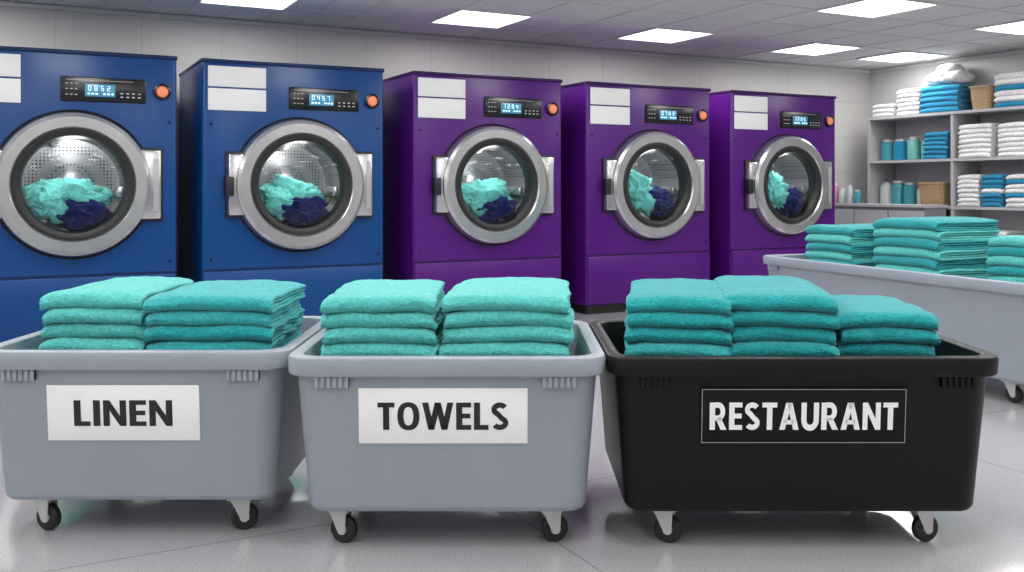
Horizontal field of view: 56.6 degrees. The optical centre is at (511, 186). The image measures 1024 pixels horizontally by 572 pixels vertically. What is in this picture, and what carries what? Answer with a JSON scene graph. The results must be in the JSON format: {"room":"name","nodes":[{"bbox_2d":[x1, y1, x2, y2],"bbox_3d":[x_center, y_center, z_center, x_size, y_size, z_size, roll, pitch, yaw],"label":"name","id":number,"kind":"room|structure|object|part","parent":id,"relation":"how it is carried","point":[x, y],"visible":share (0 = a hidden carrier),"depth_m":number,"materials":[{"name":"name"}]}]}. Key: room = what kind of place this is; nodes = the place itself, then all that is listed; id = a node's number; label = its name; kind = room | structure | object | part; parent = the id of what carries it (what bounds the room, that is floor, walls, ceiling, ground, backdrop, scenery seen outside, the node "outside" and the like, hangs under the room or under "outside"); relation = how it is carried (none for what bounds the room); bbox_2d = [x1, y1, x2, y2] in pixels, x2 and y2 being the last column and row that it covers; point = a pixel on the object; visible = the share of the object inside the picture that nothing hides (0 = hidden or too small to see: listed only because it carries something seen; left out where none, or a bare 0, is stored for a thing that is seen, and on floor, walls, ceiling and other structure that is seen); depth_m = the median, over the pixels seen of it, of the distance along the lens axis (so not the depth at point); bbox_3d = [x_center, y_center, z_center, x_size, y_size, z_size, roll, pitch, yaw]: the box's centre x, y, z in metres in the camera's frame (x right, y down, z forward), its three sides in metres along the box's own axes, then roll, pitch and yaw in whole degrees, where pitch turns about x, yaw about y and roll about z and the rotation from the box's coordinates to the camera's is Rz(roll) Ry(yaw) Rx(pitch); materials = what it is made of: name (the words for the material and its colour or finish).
{"room":"laundry","nodes":[
{"label":"laundry","id":0,"kind":"room"},
{"bbox_2d":[0,0,869,276],"bbox_3d":[-1.364,-0.200,10.749,15.270,3.300,0.102,0,0,-28],"label":"wall","id":1,"kind":"structure","parent":0,"point":[191,41],"depth_m":10.82,"materials":[{"name":"white paint"}]},
{"bbox_2d":[0,1,1023,72],"bbox_3d":[1.568,-1.718,5.116,15.070,0.037,12.600,0,0,-28],"label":"trim","id":2,"kind":"structure","parent":1,"relation":"attached to","point":[2,3],"depth_m":10.99,"materials":[{"name":"white"}]},
{"bbox_2d":[0,312,1023,571],"bbox_3d":[1.568,1.400,5.116,15.070,0.100,12.600,0,0,-28],"label":"floor","id":3,"kind":"structure","parent":0,"point":[288,534],"depth_m":3.66,"materials":[{"name":"tile"}]},
{"bbox_2d":[0,45,177,342],"bbox_3d":[-3.867,0.117,8.252,1.667,2.467,1.418,0,0,-28],"label":"washing machine","id":4,"kind":"object","parent":3,"relation":"on","point":[88,139],"visible":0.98,"depth_m":7.77,"materials":[{"name":"blue metal"}]},
{"bbox_3d":[-4.094,-0.765,7.465,0.415,0.190,0.012,0,0,-27],"label":"label plate","id":5,"kind":"part","parent":4,"relation":"part of","materials":[{"name":"white plastic"}]},
{"bbox_3d":[-4.094,-0.965,7.465,0.415,0.180,0.012,0,0,-27],"label":"label plate","id":6,"kind":"part","parent":4,"relation":"part of","materials":[{"name":"white plastic"}]},
{"bbox_3d":[-3.593,0.988,7.726,1.625,0.505,0.024,0,0,-27],"label":"panel","id":7,"kind":"part","parent":4,"relation":"part of","materials":[{"name":"blue metal"}]},
{"bbox_3d":[-3.367,-0.800,7.839,0.650,0.200,0.023,0,0,-28],"label":"control panel","id":8,"kind":"part","parent":4,"relation":"part of","materials":[{"name":"black plastic"}]},
{"bbox_2d":[0,316,321,529],"bbox_3d":[-1.445,0.985,4.080,1.206,0.730,1.006,0,0,0],"label":"cart","id":9,"kind":"object","parent":3,"relation":"on","point":[227,425],"visible":0.89,"depth_m":3.63,"materials":[{"name":"grey plastic"}]},
{"bbox_2d":[38,276,193,349],"bbox_3d":[-1.686,0.608,4.123,0.451,0.386,0.695,0,0,-1],"label":"folded towels","id":10,"kind":"object","parent":9,"relation":"on","point":[109,314],"visible":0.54,"depth_m":3.80,"materials":[{"name":"teal fabric"}]},
{"bbox_3d":[-1.480,0.860,3.620,0.580,0.215,0.006,0,4,0],"label":"sign plate","id":11,"kind":"part","parent":9,"relation":"part of","materials":[{"name":"white plastic"}]},
{"bbox_2d":[142,279,305,349],"bbox_3d":[-1.208,0.612,4.053,0.541,0.384,0.632,0,0,-1],"label":"folded towels","id":12,"kind":"object","parent":9,"relation":"on","point":[254,314],"visible":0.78,"depth_m":3.76,"materials":[{"name":"teal fabric"}]},
{"bbox_2d":[179,58,383,315],"bbox_3d":[-2.217,0.117,9.111,1.667,2.467,1.418,0,0,-28],"label":"washing machine","id":13,"kind":"object","parent":3,"relation":"on","point":[281,164],"visible":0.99,"depth_m":8.57,"materials":[{"name":"blue metal"}]},
{"bbox_3d":[-2.411,-0.765,8.341,0.500,0.190,0.012,0,0,-28],"label":"label plate","id":14,"kind":"part","parent":13,"relation":"part of","materials":[{"name":"white plastic"}]},
{"bbox_3d":[-2.411,-0.965,8.341,0.500,0.180,0.012,0,0,-28],"label":"label plate","id":15,"kind":"part","parent":13,"relation":"part of","materials":[{"name":"white plastic"}]},
{"bbox_3d":[-1.943,0.988,8.585,1.625,0.505,0.024,0,0,-27],"label":"panel","id":16,"kind":"part","parent":13,"relation":"part of","materials":[{"name":"blue metal"}]},
{"bbox_3d":[-1.717,-0.800,8.698,0.650,0.200,0.023,0,0,-28],"label":"control panel","id":17,"kind":"part","parent":13,"relation":"part of","materials":[{"name":"black plastic"}]},
{"bbox_2d":[288,320,605,542],"bbox_3d":[-0.243,0.985,3.950,1.186,0.730,1.006,0,0,0],"label":"cart","id":18,"kind":"object","parent":3,"relation":"on","point":[381,433],"visible":0.93,"depth_m":3.50,"materials":[{"name":"grey plastic"}]},
{"bbox_2d":[320,279,445,355],"bbox_3d":[-0.519,0.609,4.010,0.473,0.384,0.686,0,0,0],"label":"folded towels","id":19,"kind":"object","parent":18,"relation":"on","point":[369,317],"visible":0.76,"depth_m":3.68,"materials":[{"name":"teal fabric"}]},
{"bbox_3d":[-0.253,0.840,3.488,0.620,0.207,0.006,0,4,0],"label":"sign plate","id":20,"kind":"part","parent":18,"relation":"part of","materials":[{"name":"white plastic"}]},
{"bbox_2d":[438,277,573,355],"bbox_3d":[-0.009,0.605,4.008,0.536,0.394,0.697,0,0,2],"label":"folded towels","id":21,"kind":"object","parent":18,"relation":"on","point":[502,316],"visible":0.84,"depth_m":3.68,"materials":[{"name":"teal fabric"}]},
{"bbox_2d":[383,71,562,318],"bbox_3d":[-0.487,0.117,10.011,1.667,2.467,1.418,0,0,-28],"label":"washing machine","id":22,"kind":"object","parent":3,"relation":"on","point":[472,162],"visible":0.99,"depth_m":9.45,"materials":[{"name":"purple metal"}]},
{"bbox_3d":[-0.681,-0.765,9.242,0.500,0.190,0.012,0,0,-28],"label":"label plate","id":23,"kind":"part","parent":22,"relation":"part of","materials":[{"name":"white plastic"}]},
{"bbox_3d":[-0.681,-0.965,9.242,0.500,0.180,0.012,0,0,-28],"label":"label plate","id":24,"kind":"part","parent":22,"relation":"part of","materials":[{"name":"white plastic"}]},
{"bbox_3d":[-0.213,0.988,9.486,1.625,0.505,0.024,0,0,-28],"label":"panel","id":25,"kind":"part","parent":22,"relation":"part of","materials":[{"name":"purple metal"}]},
{"bbox_3d":[0.013,-0.800,9.598,0.650,0.200,0.023,0,0,-28],"label":"control panel","id":26,"kind":"part","parent":22,"relation":"part of","materials":[{"name":"black plastic"}]},
{"bbox_2d":[561,81,710,314],"bbox_3d":[1.242,0.117,10.912,1.667,2.467,1.418,0,0,-27],"label":"washing machine","id":27,"kind":"object","parent":3,"relation":"on","point":[635,157],"visible":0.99,"depth_m":10.29,"materials":[{"name":"purple metal"}]},
{"bbox_3d":[1.048,-0.765,10.142,0.500,0.190,0.012,0,0,-28],"label":"label plate","id":28,"kind":"part","parent":27,"relation":"part of","materials":[{"name":"white"}]},
{"bbox_3d":[1.048,-0.965,10.142,0.500,0.180,0.012,0,0,-28],"label":"label plate","id":29,"kind":"part","parent":27,"relation":"part of","materials":[{"name":"white plastic"}]},
{"bbox_3d":[1.516,0.988,10.386,1.625,0.505,0.024,0,0,-28],"label":"panel","id":30,"kind":"part","parent":27,"relation":"part of","materials":[{"name":"purple metal"}]},
{"bbox_3d":[1.742,-0.800,10.498,0.650,0.200,0.023,0,0,-28],"label":"control panel","id":31,"kind":"part","parent":27,"relation":"part of","materials":[{"name":"black plastic"}]},
{"bbox_2d":[709,90,836,280],"bbox_3d":[2.972,0.117,11.812,1.667,2.467,1.418,0,0,-27],"label":"washing machine","id":32,"kind":"object","parent":3,"relation":"on","point":[772,154],"visible":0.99,"depth_m":11.14,"materials":[{"name":"purple metal"}]},
{"bbox_3d":[2.778,-0.765,11.043,0.500,0.190,0.012,0,0,-28],"label":"label plate","id":33,"kind":"part","parent":32,"relation":"part of","materials":[{"name":"white"}]},
{"bbox_3d":[2.778,-0.965,11.043,0.500,0.180,0.012,0,0,-28],"label":"label plate","id":34,"kind":"part","parent":32,"relation":"part of","materials":[{"name":"white"}]},
{"bbox_3d":[3.246,0.988,11.286,1.625,0.505,0.024,0,0,-27],"label":"panel","id":35,"kind":"part","parent":32,"relation":"part of","materials":[{"name":"purple metal"}]},
{"bbox_3d":[3.472,-0.800,11.399,0.650,0.200,0.023,0,0,-28],"label":"control panel","id":36,"kind":"part","parent":32,"relation":"part of","materials":[{"name":"black plastic"}]},
{"bbox_2d":[589,320,998,542],"bbox_3d":[1.080,0.985,3.950,1.456,0.730,1.006,0,0,0],"label":"cart","id":37,"kind":"object","parent":3,"relation":"on","point":[682,433],"visible":0.93,"depth_m":3.50,"materials":[{"name":"black plastic"}]},
{"bbox_2d":[624,278,734,355],"bbox_3d":[0.692,0.609,4.010,0.436,0.388,0.687,0,0,8],"label":"folded towels","id":38,"kind":"object","parent":37,"relation":"on","point":[673,316],"visible":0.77,"depth_m":3.69,"materials":[{"name":"teal fabric"}]},
{"bbox_2d":[714,275,839,355],"bbox_3d":[1.088,0.602,3.995,0.459,0.398,0.716,0,0,8],"label":"folded towels","id":39,"kind":"object","parent":37,"relation":"on","point":[773,315],"visible":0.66,"depth_m":3.67,"materials":[{"name":"teal fabric"}]},
{"bbox_3d":[1.070,0.840,3.488,0.760,0.213,0.006,0,4,0],"label":"sign plate","id":40,"kind":"part","parent":37,"relation":"part of","materials":[{"name":"black plastic"}]},
{"bbox_2d":[832,295,940,355],"bbox_3d":[1.504,0.643,3.985,0.400,0.320,0.605,0,0,7],"label":"folded towels","id":41,"kind":"object","parent":37,"relation":"on","point":[870,325],"visible":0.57,"depth_m":3.71,"materials":[{"name":"teal fabric"}]},
{"bbox_2d":[835,203,947,224],"bbox_3d":[5.057,0.790,13.009,0.430,1.120,1.780,0,0,-27],"label":"base cabinet","id":42,"kind":"object","parent":3,"relation":"on","point":[845,213],"visible":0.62,"depth_m":12.80,"materials":[{"name":"grey"}]},
{"bbox_2d":[835,203,947,207],"bbox_3d":[5.057,0.250,13.009,0.430,0.040,1.780,0,0,-28],"label":"countertop","id":43,"kind":"structure","parent":42,"relation":"on","point":[836,204],"depth_m":12.57,"materials":[{"name":"grey"}]},
{"bbox_2d":[835,183,838,202],"bbox_3d":[4.670,0.089,13.699,0.090,0.280,0.090,0,0,0],"label":"detergent bottle","id":44,"kind":"object","parent":43,"relation":"on","point":[836,184],"visible":0.63,"depth_m":13.66,"materials":[{"name":"pink plastic"}]},
{"bbox_2d":[839,188,845,202],"bbox_3d":[4.726,0.119,13.592,0.100,0.220,0.100,0,0,0],"label":"detergent bottle","id":45,"kind":"object","parent":43,"relation":"on","point":[842,192],"visible":0.96,"depth_m":13.55,"materials":[{"name":"grey plastic"}]},
{"bbox_2d":[847,185,852,202],"bbox_3d":[4.790,0.099,13.468,0.080,0.260,0.080,0,0,0],"label":"detergent bottle","id":46,"kind":"object","parent":43,"relation":"on","point":[849,188],"visible":0.91,"depth_m":13.44,"materials":[{"name":"grey plastic"}]},
{"bbox_2d":[854,190,860,202],"bbox_3d":[4.855,0.134,13.344,0.090,0.190,0.090,0,0,0],"label":"detergent bottle","id":47,"kind":"object","parent":43,"relation":"on","point":[857,194],"visible":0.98,"depth_m":13.31,"materials":[{"name":"teal plastic"}]},
{"bbox_2d":[763,254,1023,402],"bbox_3d":[3.159,0.965,7.015,1.166,0.770,2.806,0,0,-22],"label":"cart","id":48,"kind":"object","parent":3,"relation":"on","point":[985,314],"visible":0.35,"depth_m":6.21,"materials":[{"name":"grey plastic"}]},
{"bbox_2d":[805,223,878,266],"bbox_3d":[2.873,0.527,7.934,0.639,0.429,0.591,0,0,-22],"label":"folded towels","id":49,"kind":"object","parent":48,"relation":"on","point":[853,244],"visible":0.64,"depth_m":7.69,"materials":[{"name":"teal fabric"}]},
{"bbox_2d":[872,216,999,278],"bbox_3d":[3.204,0.484,7.211,0.641,0.513,0.683,0,0,-22],"label":"folded towels","id":50,"kind":"object","parent":48,"relation":"on","point":[955,246],"visible":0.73,"depth_m":6.95,"materials":[{"name":"teal fabric"}]},
{"bbox_2d":[986,235,1023,282],"bbox_3d":[3.623,0.532,6.337,0.553,0.416,0.651,0,0,-22],"label":"folded towels","id":51,"kind":"object","parent":48,"relation":"on","point":[1006,253],"visible":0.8,"depth_m":6.38,"materials":[{"name":"teal fabric"}]},
{"bbox_2d":[867,105,1023,217],"bbox_3d":[6.246,0.185,11.825,0.545,2.330,4.120,0,0,-28],"label":"shelving unit","id":52,"kind":"object","parent":3,"relation":"on","point":[879,129],"visible":0.48,"depth_m":12.52,"materials":[{"name":"grey metal"}]},
{"bbox_2d":[872,104,897,117],"bbox_3d":[5.386,-1.071,13.441,0.442,0.200,0.378,0,0,-27],"label":"folded towels","id":53,"kind":"object","parent":52,"relation":"on","point":[882,110],"visible":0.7,"depth_m":13.30,"materials":[{"name":"white fabric"}]},
{"bbox_2d":[880,182,891,203],"bbox_3d":[5.327,0.089,13.499,0.180,0.320,0.180,0,0,0],"label":"storage jar","id":54,"kind":"object","parent":52,"relation":"on","point":[886,187],"visible":0.8,"depth_m":13.43,"materials":[{"name":"grey plastic"}]},
{"bbox_3d":[5.327,-0.052,13.499,0.140,0.038,0.140,0,0,0],"label":"lid","id":55,"kind":"part","parent":54,"relation":"part of","materials":[{"name":"grey plastic"}]},
{"bbox_2d":[881,139,893,160],"bbox_3d":[5.336,-0.521,13.482,0.190,0.300,0.190,0,0,0],"label":"storage jar","id":56,"kind":"object","parent":52,"relation":"on","point":[886,145],"visible":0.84,"depth_m":13.41,"materials":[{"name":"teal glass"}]},
{"bbox_2d":[892,180,904,203],"bbox_3d":[5.419,0.079,13.322,0.180,0.340,0.180,0,0,0],"label":"storage jar","id":57,"kind":"object","parent":52,"relation":"on","point":[897,186],"visible":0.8,"depth_m":13.25,"materials":[{"name":"teal glass"}]},
{"bbox_3d":[5.419,-0.071,13.322,0.140,0.041,0.140,0,0,0],"label":"lid","id":58,"kind":"part","parent":57,"relation":"part of","materials":[{"name":"grey metal"}]},
{"bbox_2d":[893,139,906,159],"bbox_3d":[5.438,-0.521,13.286,0.190,0.300,0.190,0,0,0],"label":"storage jar","id":59,"kind":"object","parent":52,"relation":"on","point":[900,145],"visible":0.87,"depth_m":13.21,"materials":[{"name":"blue plastic"}]},
{"bbox_2d":[896,88,922,115],"bbox_3d":[5.587,-1.160,13.072,0.446,0.382,0.393,0,0,-28],"label":"folded towels","id":60,"kind":"object","parent":52,"relation":"on","point":[908,103],"visible":0.66,"depth_m":12.96,"materials":[{"name":"white fabric"}]},
{"bbox_2d":[903,183,916,203],"bbox_3d":[5.511,0.094,13.144,0.180,0.310,0.180,0,0,0],"label":"storage jar","id":61,"kind":"object","parent":52,"relation":"on","point":[910,189],"visible":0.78,"depth_m":13.07,"materials":[{"name":"teal glass"}]},
{"bbox_2d":[907,137,920,159],"bbox_3d":[5.539,-0.531,13.091,0.180,0.320,0.180,0,0,0],"label":"storage jar","id":62,"kind":"object","parent":52,"relation":"on","point":[913,143],"visible":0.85,"depth_m":13.02,"materials":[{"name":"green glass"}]},
{"bbox_2d":[917,188,920,203],"bbox_3d":[5.590,0.129,12.994,0.100,0.240,0.100,0,0,0],"label":"storage jar","id":63,"kind":"object","parent":52,"relation":"on","point":[918,191],"visible":0.22,"depth_m":12.97,"materials":[{"name":"grey plastic"}]},
{"bbox_2d":[921,141,925,158],"bbox_3d":[5.627,-0.501,12.923,0.120,0.260,0.120,0,0,0],"label":"storage jar","id":64,"kind":"object","parent":52,"relation":"on","point":[922,146],"visible":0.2,"depth_m":12.90,"materials":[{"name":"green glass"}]},
{"bbox_2d":[918,182,950,205],"bbox_3d":[5.746,0.091,12.759,0.424,0.315,0.424,0,0,-27],"label":"wicker basket","id":65,"kind":"object","parent":52,"relation":"on","point":[937,193],"visible":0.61,"depth_m":12.60,"materials":[{"name":"beige wicker"}]},
{"bbox_2d":[923,131,950,158],"bbox_3d":[5.788,-0.549,12.680,0.453,0.379,0.394,0,0,-27],"label":"folded towels","id":66,"kind":"object","parent":52,"relation":"on","point":[937,145],"visible":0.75,"depth_m":12.55,"materials":[{"name":"blue fabric"}]},
{"bbox_2d":[920,84,977,113],"bbox_3d":[5.809,-1.161,12.622,0.454,0.384,0.608,0,0,-27],"label":"folded towels","id":67,"kind":"object","parent":52,"relation":"on","point":[951,97],"visible":0.92,"depth_m":12.43,"materials":[{"name":"blue fabric"}]},
{"bbox_2d":[924,63,974,85],"bbox_3d":[5.816,-1.497,12.627,0.477,0.314,0.671,0,0,-28],"label":"rolled towels","id":68,"kind":"object","parent":67,"relation":"on","point":[949,73],"visible":0.94,"depth_m":12.46,"materials":[{"name":"white fabric"}]},
{"bbox_2d":[957,174,986,206],"bbox_3d":[6.010,0.046,12.240,0.446,0.424,0.325,0,0,-27],"label":"folded towels","id":69,"kind":"object","parent":52,"relation":"on","point":[969,188],"visible":0.71,"depth_m":12.11,"materials":[{"name":"white fabric"}]},
{"bbox_2d":[957,123,1002,157],"bbox_3d":[6.053,-0.587,12.164,0.456,0.453,0.497,0,0,-27],"label":"folded towels","id":70,"kind":"object","parent":52,"relation":"on","point":[975,140],"visible":0.77,"depth_m":12.01,"materials":[{"name":"white fabric"}]},
{"bbox_2d":[969,84,996,109],"bbox_3d":[6.078,-1.133,12.120,0.384,0.305,0.324,0,0,-27],"label":"wicker basket","id":71,"kind":"object","parent":52,"relation":"on","point":[982,96],"visible":0.66,"depth_m":12.00,"materials":[{"name":"brown wicker"}]},
{"bbox_2d":[980,174,1011,206],"bbox_3d":[6.159,0.047,11.951,0.457,0.424,0.314,0,0,-27],"label":"folded towels","id":72,"kind":"object","parent":52,"relation":"on","point":[993,186],"visible":0.74,"depth_m":11.83,"materials":[{"name":"blue fabric"}]},
{"bbox_2d":[994,71,1023,107],"bbox_3d":[6.286,-1.191,11.721,0.450,0.441,0.464,0,0,-28],"label":"folded towels","id":73,"kind":"object","parent":52,"relation":"on","point":[1009,90],"visible":0.89,"depth_m":11.64,"materials":[{"name":"white fabric"}]},
{"bbox_2d":[996,229,1023,235],"bbox_3d":[6.135,0.700,12.006,0.458,0.319,0.526,0,0,-28],"label":"folded towels","id":74,"kind":"object","parent":52,"relation":"on","point":[1002,232],"visible":0.09,"depth_m":11.79,"materials":[{"name":"white fabric"}]},
{"bbox_2d":[997,122,1023,156],"bbox_3d":[6.309,-0.581,11.664,0.447,0.437,0.495,0,0,-27],"label":"folded towels","id":75,"kind":"object","parent":52,"relation":"on","point":[1010,135],"visible":0.99,"depth_m":11.62,"materials":[{"name":"white fabric"}]},
{"bbox_2d":[1005,174,1023,207],"bbox_3d":[6.345,0.047,11.608,0.451,0.424,0.428,0,0,-27],"label":"folded towels","id":76,"kind":"object","parent":52,"relation":"on","point":[1014,191],"visible":1,"depth_m":11.58,"materials":[{"name":"white fabric"}]},
{"bbox_2d":[3,0,1023,69],"bbox_3d":[1.568,-1.800,5.116,15.070,0.100,12.600,0,0,-27],"label":"ceiling","id":77,"kind":"structure","parent":0,"point":[755,12],"depth_m":10.04,"materials":[{"name":"tile"}]},
{"bbox_2d":[202,0,294,8],"bbox_3d":[-2.401,-1.743,8.744,0.770,0.010,0.770,0,0,-28],"label":"ceiling light","id":78,"kind":"object","parent":77,"relation":"in","point":[281,4],"visible":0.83,"depth_m":8.95,"materials":[{"name":"white plastic"}]},
{"bbox_2d":[197,0,299,9],"bbox_3d":[-2.401,-1.738,8.744,0.820,0.021,0.820,0,0,-27],"label":"frame","id":79,"kind":"object","parent":77,"relation":"attached to","point":[198,1],"visible":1,"depth_m":9.05,"materials":[{"name":"white"}]},
{"bbox_2d":[435,11,526,26],"bbox_3d":[-0.325,-1.743,9.824,0.770,0.010,0.770,0,0,-28],"label":"ceiling light","id":80,"kind":"object","parent":77,"relation":"in","point":[462,17],"visible":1,"depth_m":9.86,"materials":[{"name":"white plastic"}]},
{"bbox_2d":[429,8,533,28],"bbox_3d":[-0.325,-1.738,9.824,0.820,0.021,0.820,0,0,-27],"label":"frame","id":81,"kind":"object","parent":77,"relation":"attached to","point":[528,16],"visible":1,"depth_m":9.61,"materials":[{"name":"white metal"}]},
{"bbox_2d":[8,0,1023,69],"bbox_3d":[1.568,-1.746,5.116,15.070,0.007,12.600,0,0,-27],"label":"grid","id":82,"kind":"object","parent":77,"relation":"attached to","point":[750,2],"depth_m":10.19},
{"bbox_2d":[622,29,706,41],"bbox_3d":[1.751,-1.743,10.905,0.770,0.010,0.770,0,0,-28],"label":"ceiling light","id":83,"kind":"object","parent":77,"relation":"in","point":[661,35],"visible":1,"depth_m":10.90,"materials":[{"name":"white plastic"}]},
{"bbox_2d":[615,27,715,43],"bbox_3d":[1.751,-1.738,10.905,0.820,0.021,0.820,0,0,-27],"label":"frame","id":84,"kind":"object","parent":77,"relation":"attached to","point":[708,33],"visible":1,"depth_m":10.70,"materials":[{"name":"white metal"}]},
{"bbox_2d":[775,44,853,54],"bbox_3d":[3.826,-1.743,11.985,0.770,0.010,0.770,0,0,-28],"label":"ceiling light","id":85,"kind":"object","parent":77,"relation":"in","point":[814,49],"visible":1,"depth_m":12.01,"materials":[{"name":"white plastic"}]},
{"bbox_2d":[768,42,863,55],"bbox_3d":[3.826,-1.738,11.985,0.820,0.021,0.820,0,0,-28],"label":"frame","id":86,"kind":"object","parent":77,"relation":"attached to","point":[811,43],"visible":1,"depth_m":11.79,"materials":[{"name":"white"}]},
{"bbox_2d":[822,0,932,16],"bbox_3d":[3.523,-1.743,9.189,0.770,0.010,0.770,0,0,-27],"label":"ceiling light","id":87,"kind":"object","parent":77,"relation":"in","point":[871,8],"visible":1,"depth_m":9.20,"materials":[{"name":"white plastic"}]},
{"bbox_2d":[813,0,941,17],"bbox_3d":[3.523,-1.738,9.189,0.820,0.021,0.820,0,0,-27],"label":"frame","id":88,"kind":"object","parent":77,"relation":"attached to","point":[854,1],"visible":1,"depth_m":9.18,"materials":[{"name":"white"}]},
{"bbox_2d":[864,52,938,61],"bbox_3d":[5.210,-1.743,12.706,0.770,0.010,0.770,0,0,-28],"label":"ceiling light","id":89,"kind":"object","parent":77,"relation":"in","point":[899,57],"visible":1,"depth_m":12.75,"materials":[{"name":"white plastic"}]},
{"bbox_2d":[855,50,948,62],"bbox_3d":[5.210,-1.738,12.706,0.820,0.021,0.820,0,0,-28],"label":"frame","id":90,"kind":"object","parent":77,"relation":"attached to","point":[940,55],"visible":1,"depth_m":12.53,"materials":[{"name":"white"}]},
{"bbox_2d":[971,19,1023,34],"bbox_3d":[5.599,-1.738,10.270,0.820,0.021,0.820,0,0,-27],"label":"frame","id":91,"kind":"object","parent":77,"relation":"attached to","point":[979,28],"visible":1,"depth_m":10.30,"materials":[{"name":"white"}]},
{"bbox_2d":[981,22,1023,33],"bbox_3d":[5.599,-1.743,10.270,0.770,0.010,0.770,0,0,-27],"label":"ceiling light","id":92,"kind":"object","parent":77,"relation":"in","point":[1017,28],"visible":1,"depth_m":10.42,"materials":[{"name":"white plastic"}]},
{"bbox_2d":[870,49,1023,230],"bbox_3d":[8.296,-0.200,8.619,0.101,3.300,12.600,0,0,-28],"label":"wall","id":93,"kind":"structure","parent":0,"point":[884,85],"depth_m":13.08,"materials":[{"name":"white paint"}]}
]}

